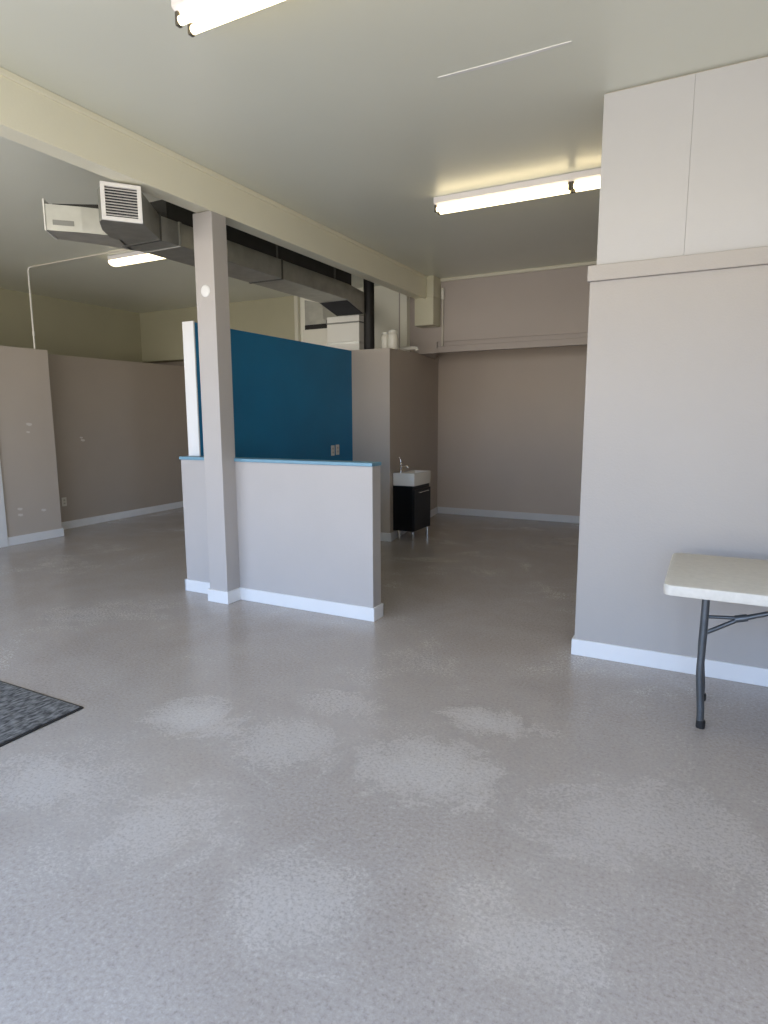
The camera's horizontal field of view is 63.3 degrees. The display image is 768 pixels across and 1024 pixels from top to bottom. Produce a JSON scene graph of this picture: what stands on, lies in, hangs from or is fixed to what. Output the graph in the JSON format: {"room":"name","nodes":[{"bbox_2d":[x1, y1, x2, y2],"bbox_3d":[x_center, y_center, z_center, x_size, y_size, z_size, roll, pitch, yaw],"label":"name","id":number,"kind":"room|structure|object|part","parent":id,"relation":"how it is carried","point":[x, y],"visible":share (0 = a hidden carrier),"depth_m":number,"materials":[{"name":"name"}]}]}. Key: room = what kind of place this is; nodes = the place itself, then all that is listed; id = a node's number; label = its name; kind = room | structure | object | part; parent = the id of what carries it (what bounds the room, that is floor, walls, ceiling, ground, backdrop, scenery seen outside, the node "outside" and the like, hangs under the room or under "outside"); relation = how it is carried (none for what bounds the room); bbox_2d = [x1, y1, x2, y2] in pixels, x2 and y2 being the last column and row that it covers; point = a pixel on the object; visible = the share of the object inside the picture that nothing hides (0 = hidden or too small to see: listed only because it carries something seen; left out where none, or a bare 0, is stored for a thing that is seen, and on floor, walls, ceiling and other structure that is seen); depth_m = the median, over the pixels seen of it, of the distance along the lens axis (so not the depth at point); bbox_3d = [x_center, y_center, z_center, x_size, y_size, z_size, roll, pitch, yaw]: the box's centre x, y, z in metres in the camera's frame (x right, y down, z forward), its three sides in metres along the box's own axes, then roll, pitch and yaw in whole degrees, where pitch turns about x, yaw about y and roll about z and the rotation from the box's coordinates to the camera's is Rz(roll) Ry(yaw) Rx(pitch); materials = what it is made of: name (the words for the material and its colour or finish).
{"room":"empty commercial space","nodes":[
{"label":"empty commercial space","id":0,"kind":"room"},
{"bbox_2d":[0,346,61,536],"bbox_3d":[-6.124,-0.457,5.301,1.522,2.265,6.130,4,10,27],"label":"wall partition","id":1,"kind":"structure","parent":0,"point":[27,440],"depth_m":7.33,"materials":[{"name":"beige paint"}]},
{"bbox_2d":[0,462,7,547],"bbox_3d":[-4.379,-0.623,6.970,0.023,2.080,0.155,4,10,27],"label":"trim","id":2,"kind":"structure","parent":1,"relation":"attached to","point":[3,527],"depth_m":7.10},
{"bbox_2d":[8,528,63,545],"bbox_3d":[-5.615,0.650,5.210,0.414,0.100,6.145,4,10,27],"label":"baseboard","id":3,"kind":"structure","parent":1,"relation":"attached to","point":[32,537],"depth_m":7.48,"materials":[{"name":"white wood"}]},
{"bbox_2d":[0,288,152,363],"bbox_3d":[-5.864,-1.260,7.478,0.120,3.200,10.400,4,10,27],"label":"wall","id":4,"kind":"structure","parent":0,"point":[61,326],"depth_m":9.34,"materials":[{"name":"beige paint"}]},
{"bbox_2d":[48,354,188,521],"bbox_3d":[-3.994,-1.156,9.752,1.120,2.300,3.830,4,10,27],"label":"wall","id":5,"kind":"structure","parent":0,"point":[121,432],"depth_m":8.98,"materials":[{"name":"beige paint"}]},
{"bbox_2d":[62,497,66,505],"bbox_3d":[-4.236,-0.135,8.256,0.009,0.115,0.070,4,10,27],"label":"outlet","id":6,"kind":"object","parent":5,"relation":"attached to","point":[64,500],"visible":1,"depth_m":8.26,"materials":[{"name":"paint"}]},
{"bbox_2d":[61,501,182,528],"bbox_3d":[-3.596,-0.040,9.716,0.016,0.100,3.814,4,9,24],"label":"baseboard","id":7,"kind":"structure","parent":5,"relation":"attached to","point":[136,512],"depth_m":9.10,"materials":[{"name":"white wood"}]},
{"bbox_2d":[153,361,183,365],"bbox_3d":[-2.533,-1.290,10.266,3.220,2.400,0.120,4,10,27],"label":"wall","id":8,"kind":"structure","parent":0,"point":[179,363],"depth_m":10.55,"materials":[{"name":"beige paint"}]},
{"bbox_2d":[182,321,352,460],"bbox_3d":[-1.015,-0.622,6.362,0.125,2.235,2.530,4,10,27],"label":"wall","id":9,"kind":"structure","parent":0,"point":[292,399],"depth_m":6.16,"materials":[{"name":"paint"}]},
{"bbox_2d":[331,445,334,455],"bbox_3d":[-0.578,-0.696,7.056,0.009,0.115,0.070,4,10,27],"label":"outlet","id":10,"kind":"object","parent":9,"relation":"attached to","point":[332,446],"visible":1,"depth_m":7.05,"materials":[{"name":"paint"}]},
{"bbox_2d":[336,445,338,454],"bbox_3d":[-0.531,-0.714,7.142,0.009,0.115,0.070,4,10,27],"label":"outlet","id":11,"kind":"object","parent":9,"relation":"attached to","point":[337,446],"visible":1,"depth_m":7.13,"materials":[{"name":"paint"}]},
{"bbox_2d":[139,286,398,362],"bbox_3d":[-1.865,-1.617,9.731,4.850,3.200,0.350,4,10,27],"label":"wall","id":12,"kind":"structure","parent":0,"point":[161,331],"depth_m":9.39,"materials":[{"name":"beige paint"}]},
{"bbox_2d":[294,296,300,340],"bbox_3d":[-1.245,-1.536,9.181,0.065,3.200,0.060,4,10,27],"label":"trim","id":13,"kind":"structure","parent":12,"relation":"attached to","point":[296,298],"depth_m":8.97,"materials":[{"name":"beige wood"}]},
{"bbox_2d":[179,456,380,607],"bbox_3d":[-0.853,0.156,4.875,1.820,1.140,0.141,4,10,27],"label":"wall","id":14,"kind":"structure","parent":0,"point":[308,528],"depth_m":4.68,"materials":[{"name":"paint"}]},
{"bbox_2d":[185,578,383,621],"bbox_3d":[-0.849,0.670,4.954,1.835,0.100,0.150,4,10,27],"label":"baseboard","id":15,"kind":"structure","parent":14,"relation":"attached to","point":[272,598],"depth_m":4.75,"materials":[{"name":"white wood"}]},
{"bbox_2d":[0,507,767,1023],"bbox_3d":[-1.087,0.745,5.200,11.400,0.120,10.500,4,10,27],"label":"floor","id":16,"kind":"structure","parent":0,"point":[435,809],"depth_m":2.35,"materials":[{"name":"concrete"}]},
{"bbox_2d":[0,681,83,746],"bbox_3d":[-2.355,1.007,3.054,1.386,0.013,0.965,4,10,27],"label":"door mat","id":17,"kind":"object","parent":16,"relation":"on","point":[23,711],"visible":1,"depth_m":3.11,"materials":[{"name":"carpet"}]},
{"bbox_2d":[193,211,239,591],"bbox_3d":[-1.284,-0.741,4.816,0.183,2.935,0.155,4,10,27],"label":"column","id":18,"kind":"structure","parent":16,"relation":"on","point":[209,227],"depth_m":4.74,"materials":[{"name":"paint"}]},
{"bbox_2d":[201,285,209,296],"bbox_3d":[-1.322,-1.634,4.604,0.086,0.086,0.012,4,10,27],"label":"cover plate","id":19,"kind":"object","parent":18,"relation":"attached to","point":[205,290],"visible":1,"depth_m":4.60,"materials":[{"name":"white plastic"}]},
{"bbox_2d":[208,588,240,603],"bbox_3d":[-1.286,0.662,5.013,0.211,0.100,0.149,4,10,27],"label":"baseboard","id":20,"kind":"structure","parent":18,"relation":"attached to","point":[218,596],"depth_m":4.95,"materials":[{"name":"white wood"}]},
{"bbox_2d":[303,300,346,345],"bbox_3d":[-0.583,-1.296,8.319,0.940,2.979,0.620,4,10,27],"label":"furnace","id":21,"kind":"object","parent":16,"relation":"on","point":[316,314],"visible":0.2,"depth_m":8.14,"materials":[{"name":"white metal"}]},
{"bbox_2d":[393,457,430,541],"bbox_3d":[0.352,-0.175,7.537,0.310,0.988,0.485,4,10,27],"label":"base cabinet","id":22,"kind":"object","parent":16,"relation":"on","point":[411,490],"visible":1,"depth_m":7.37,"materials":[{"name":"black wood"}]},
{"bbox_2d":[399,457,408,471],"bbox_3d":[0.237,-0.565,7.424,0.128,0.182,0.048,4,10,27],"label":"faucet","id":23,"kind":"object","parent":22,"relation":"on","point":[400,464],"depth_m":7.43,"materials":[{"name":"silver metal"}]},
{"bbox_2d":[393,470,430,485],"bbox_3d":[0.339,-0.412,7.507,0.283,0.146,0.485,4,10,27],"label":"basin","id":24,"kind":"object","parent":22,"relation":"in","point":[409,477],"depth_m":7.34,"materials":[{"name":"white ceramic"}]},
{"bbox_3d":[0.458,-0.043,7.501,0.017,0.487,0.473,4,10,27],"label":"door","id":25,"kind":"part","parent":22,"relation":"part of","materials":[{"name":"black wood"}]},
{"bbox_2d":[664,553,767,728],"bbox_3d":[2.180,0.686,2.648,1.816,0.735,0.735,4,10,27],"label":"folding table","id":26,"kind":"object","parent":16,"relation":"on","point":[707,578],"visible":1,"depth_m":2.87,"materials":[{"name":"plastic"}]},
{"bbox_3d":[1.634,0.630,3.182,0.049,0.690,0.033,4,10,27],"label":"leg","id":27,"kind":"part","parent":26,"relation":"part of","materials":[{"name":"grey metal"}]},
{"bbox_3d":[1.481,0.674,2.893,0.049,0.690,0.033,4,10,27],"label":"leg","id":28,"kind":"part","parent":26,"relation":"part of","materials":[{"name":"grey metal"}]},
{"bbox_2d":[0,0,767,312],"bbox_3d":[-1.100,-2.536,4.703,11.400,0.123,10.500,4,10,27],"label":"ceiling","id":29,"kind":"structure","parent":0,"point":[351,117],"depth_m":3.53,"materials":[{"name":"paint"}]},
{"bbox_2d":[27,249,126,348],"bbox_3d":[-3.131,-2.307,6.773,2.270,0.936,0.030,4,10,27],"label":"conduit","id":30,"kind":"object","parent":29,"relation":"attached to","point":[29,267],"visible":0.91,"depth_m":7.16,"materials":[{"name":"paint"}]},
{"bbox_2d":[108,251,165,266],"bbox_3d":[-2.456,-2.709,6.582,1.198,0.094,0.150,4,10,27],"label":"lamp","id":31,"kind":"object","parent":29,"relation":"attached to","point":[135,257],"visible":0.55,"depth_m":6.65,"materials":[{"name":"white plastic"}]},
{"bbox_2d":[42,181,363,349],"bbox_3d":[-1.139,-2.160,5.827,0.944,0.962,3.989,4,10,27],"label":"air duct","id":32,"kind":"object","parent":29,"relation":"hanging from","point":[123,217],"visible":0.88,"depth_m":4.97,"materials":[{"name":"grey metal"}]},
{"bbox_2d":[100,181,142,223],"bbox_3d":[-1.674,-1.972,3.976,0.242,0.227,0.022,-4,9,-23],"label":"grille","id":33,"kind":"object","parent":32,"relation":"attached to","point":[120,203],"depth_m":3.98,"materials":[{"name":"white metal"}]},
{"bbox_2d":[0,67,426,298],"bbox_3d":[-1.490,-2.255,4.154,0.180,0.272,8.900,4,10,27],"label":"beam","id":34,"kind":"structure","parent":29,"relation":"attached to","point":[33,116],"depth_m":4.13,"materials":[{"name":"paint"}]},
{"bbox_2d":[171,0,284,36],"bbox_3d":[0.219,-2.037,2.112,2.440,0.106,0.130,4,10,27],"label":"lamp","id":35,"kind":"object","parent":29,"relation":"attached to","point":[189,12],"visible":1,"depth_m":2.59,"materials":[{"name":"white"}]},
{"bbox_2d":[175,10,182,27],"bbox_3d":[-0.869,-2.087,2.639,0.020,0.056,0.028,4,10,27],"label":"socket","id":36,"kind":"object","parent":35,"relation":"attached to","point":[178,22],"depth_m":2.63,"materials":[{"name":"white plastic"}]},
{"bbox_2d":[187,23,194,36],"bbox_3d":[-0.836,-2.097,2.703,0.020,0.056,0.028,4,10,27],"label":"socket","id":37,"kind":"object","parent":35,"relation":"attached to","point":[191,32],"depth_m":2.69,"materials":[{"name":"white plastic"}]},
{"bbox_2d":[434,168,600,214],"bbox_3d":[1.385,-2.415,4.583,2.160,0.106,0.130,4,10,27],"label":"lamp","id":38,"kind":"object","parent":29,"relation":"attached to","point":[585,180],"visible":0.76,"depth_m":4.72,"materials":[{"name":"white"}]},
{"bbox_2d":[350,348,437,532],"bbox_3d":[0.328,-0.980,8.359,0.620,2.335,2.310,4,10,27],"label":"wall","id":39,"kind":"structure","parent":0,"point":[395,392],"depth_m":7.38,"materials":[{"name":"beige paint"}]},
{"bbox_2d":[363,279,374,348],"bbox_3d":[-0.175,-2.381,7.263,0.124,0.964,0.124,4,10,27],"label":"vent pipe","id":40,"kind":"object","parent":39,"relation":"on","point":[369,340],"visible":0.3,"depth_m":7.23,"materials":[{"name":"black metal"}]},
{"bbox_2d":[381,332,388,347],"bbox_3d":[0.018,-1.997,7.288,0.104,0.205,0.104,4,10,27],"label":"bottle","id":41,"kind":"object","parent":39,"relation":"on","point":[384,334],"visible":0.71,"depth_m":7.24,"materials":[{"name":"white plastic"}]},
{"bbox_2d":[387,330,397,349],"bbox_3d":[0.102,-1.989,7.200,0.124,0.215,0.124,4,10,27],"label":"bottle","id":42,"kind":"object","parent":39,"relation":"on","point":[392,338],"visible":0.94,"depth_m":7.15,"materials":[{"name":"white plastic"}]},
{"bbox_2d":[400,293,409,351],"bbox_3d":[0.277,-2.531,8.200,0.100,0.950,0.100,4,10,27],"label":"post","id":43,"kind":"structure","parent":39,"relation":"on","point":[404,300],"depth_m":8.17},
{"bbox_2d":[381,507,437,541],"bbox_3d":[0.387,0.131,8.485,0.516,0.100,2.315,4,10,27],"label":"baseboard","id":44,"kind":"structure","parent":39,"relation":"attached to","point":[389,537],"depth_m":7.48,"materials":[{"name":"white wood"}]},
{"bbox_2d":[400,346,418,350],"bbox_3d":[0.309,-1.982,7.582,0.248,0.063,0.042,4,10,27],"label":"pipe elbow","id":45,"kind":"object","parent":39,"relation":"on","point":[415,348],"visible":0.97,"depth_m":7.56,"materials":[{"name":"plastic"}]},
{"bbox_2d":[399,293,436,359],"bbox_3d":[0.687,-2.613,8.633,0.550,0.920,1.060,4,10,27],"label":"wall","id":46,"kind":"structure","parent":0,"point":[425,339],"depth_m":8.19,"materials":[{"name":"paint"}]},
{"bbox_2d":[415,275,440,327],"bbox_3d":[0.558,-2.674,7.949,0.260,0.595,0.240,4,10,27],"label":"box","id":47,"kind":"structure","parent":46,"relation":"attached to","point":[428,310],"depth_m":7.86,"materials":[{"name":"beige paint"}]},
{"bbox_2d":[436,345,586,515],"bbox_3d":[3.403,-1.018,8.113,5.950,2.460,0.120,4,10,27],"label":"wall","id":48,"kind":"structure","parent":0,"point":[511,421],"depth_m":8.86,"materials":[{"name":"beige paint"}]},
{"bbox_2d":[438,507,579,522],"bbox_3d":[3.414,0.160,8.212,5.865,0.100,0.015,4,10,27],"label":"baseboard","id":49,"kind":"structure","parent":48,"relation":"attached to","point":[445,510],"depth_m":9.02,"materials":[{"name":"white wood"}]},
{"bbox_2d":[437,265,591,352],"bbox_3d":[3.116,-2.445,7.441,6.030,0.915,1.180,4,10,27],"label":"wall","id":50,"kind":"structure","parent":0,"point":[546,308],"depth_m":7.57,"materials":[{"name":"paint"}]},
{"bbox_2d":[441,288,444,345],"bbox_3d":[0.749,-2.495,7.985,0.046,0.720,0.046,4,10,27],"label":"conduit","id":51,"kind":"object","parent":50,"relation":"attached to","point":[442,289],"visible":1,"depth_m":7.97,"materials":[{"name":"paint"}]},
{"bbox_2d":[440,261,596,281],"bbox_3d":[3.114,-2.776,6.703,5.400,0.040,0.029,4,10,27],"label":"trim","id":52,"kind":"structure","parent":50,"relation":"attached to","point":[589,262],"depth_m":7.45,"materials":[{"name":"beige wood"}]},
{"bbox_2d":[574,56,767,667],"bbox_3d":[2.476,-0.619,3.027,2.872,3.200,0.155,4,10,27],"label":"wall","id":53,"kind":"structure","parent":0,"point":[675,453],"depth_m":3.38,"materials":[{"name":"paint"}]},
{"bbox_2d":[571,635,767,686],"bbox_3d":[2.476,0.913,3.263,2.886,0.100,0.184,4,10,27],"label":"baseboard","id":54,"kind":"structure","parent":53,"relation":"attached to","point":[754,675],"depth_m":3.59,"materials":[{"name":"white wood"}]},
{"bbox_2d":[587,246,767,283],"bbox_3d":[2.471,-1.261,2.938,2.884,0.085,0.205,4,10,27],"label":"trim","id":55,"kind":"structure","parent":53,"relation":"on","point":[755,256],"depth_m":3.29,"materials":[{"name":"paint"}]}
]}

